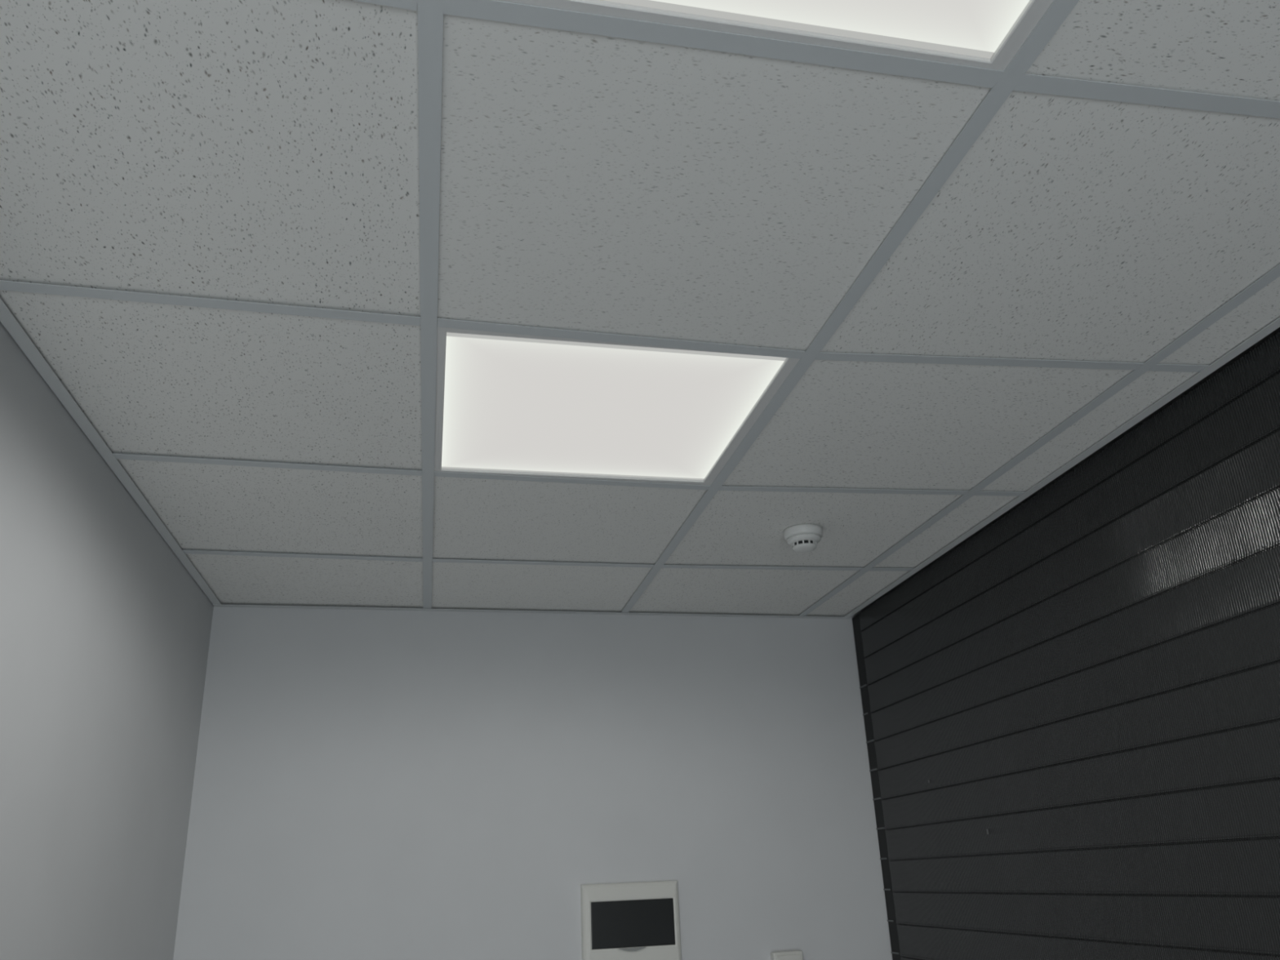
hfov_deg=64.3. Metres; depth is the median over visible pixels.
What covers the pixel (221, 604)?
trim
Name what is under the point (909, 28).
diffuser
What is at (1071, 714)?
slatted wall panel
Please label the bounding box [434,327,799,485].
recessed light
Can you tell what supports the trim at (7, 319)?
attached to the wall at (105, 632)
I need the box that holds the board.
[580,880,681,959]
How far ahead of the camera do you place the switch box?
2.90 m
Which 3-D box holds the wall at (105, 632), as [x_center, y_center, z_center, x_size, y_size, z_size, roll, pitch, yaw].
[-0.744,0.500,0.226,0.100,2.750,5.160,2,-22,-11]
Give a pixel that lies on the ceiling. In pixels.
(239, 236)
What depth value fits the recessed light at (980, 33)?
1.00 m
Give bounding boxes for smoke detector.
[783,524,822,552]
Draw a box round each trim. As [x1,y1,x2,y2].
[0,297,221,604]
[213,603,850,618]
[844,317,1279,617]
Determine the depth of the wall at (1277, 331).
2.13 m
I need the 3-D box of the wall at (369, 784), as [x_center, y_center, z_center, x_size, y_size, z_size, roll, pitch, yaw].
[-0.131,1.479,2.796,2.168,2.750,0.102,3,-22,-14]
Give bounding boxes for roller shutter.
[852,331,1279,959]
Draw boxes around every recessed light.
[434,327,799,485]
[497,0,1053,71]
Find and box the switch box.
[770,950,803,959]
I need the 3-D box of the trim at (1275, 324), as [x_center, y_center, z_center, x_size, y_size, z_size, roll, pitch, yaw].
[1.106,-0.477,1.053,0.022,0.022,5.045,1,-22,-10]
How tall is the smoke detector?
0.052 m
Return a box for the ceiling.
[0,0,1279,616]
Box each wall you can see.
[0,321,213,959]
[173,606,892,959]
[861,327,1279,611]

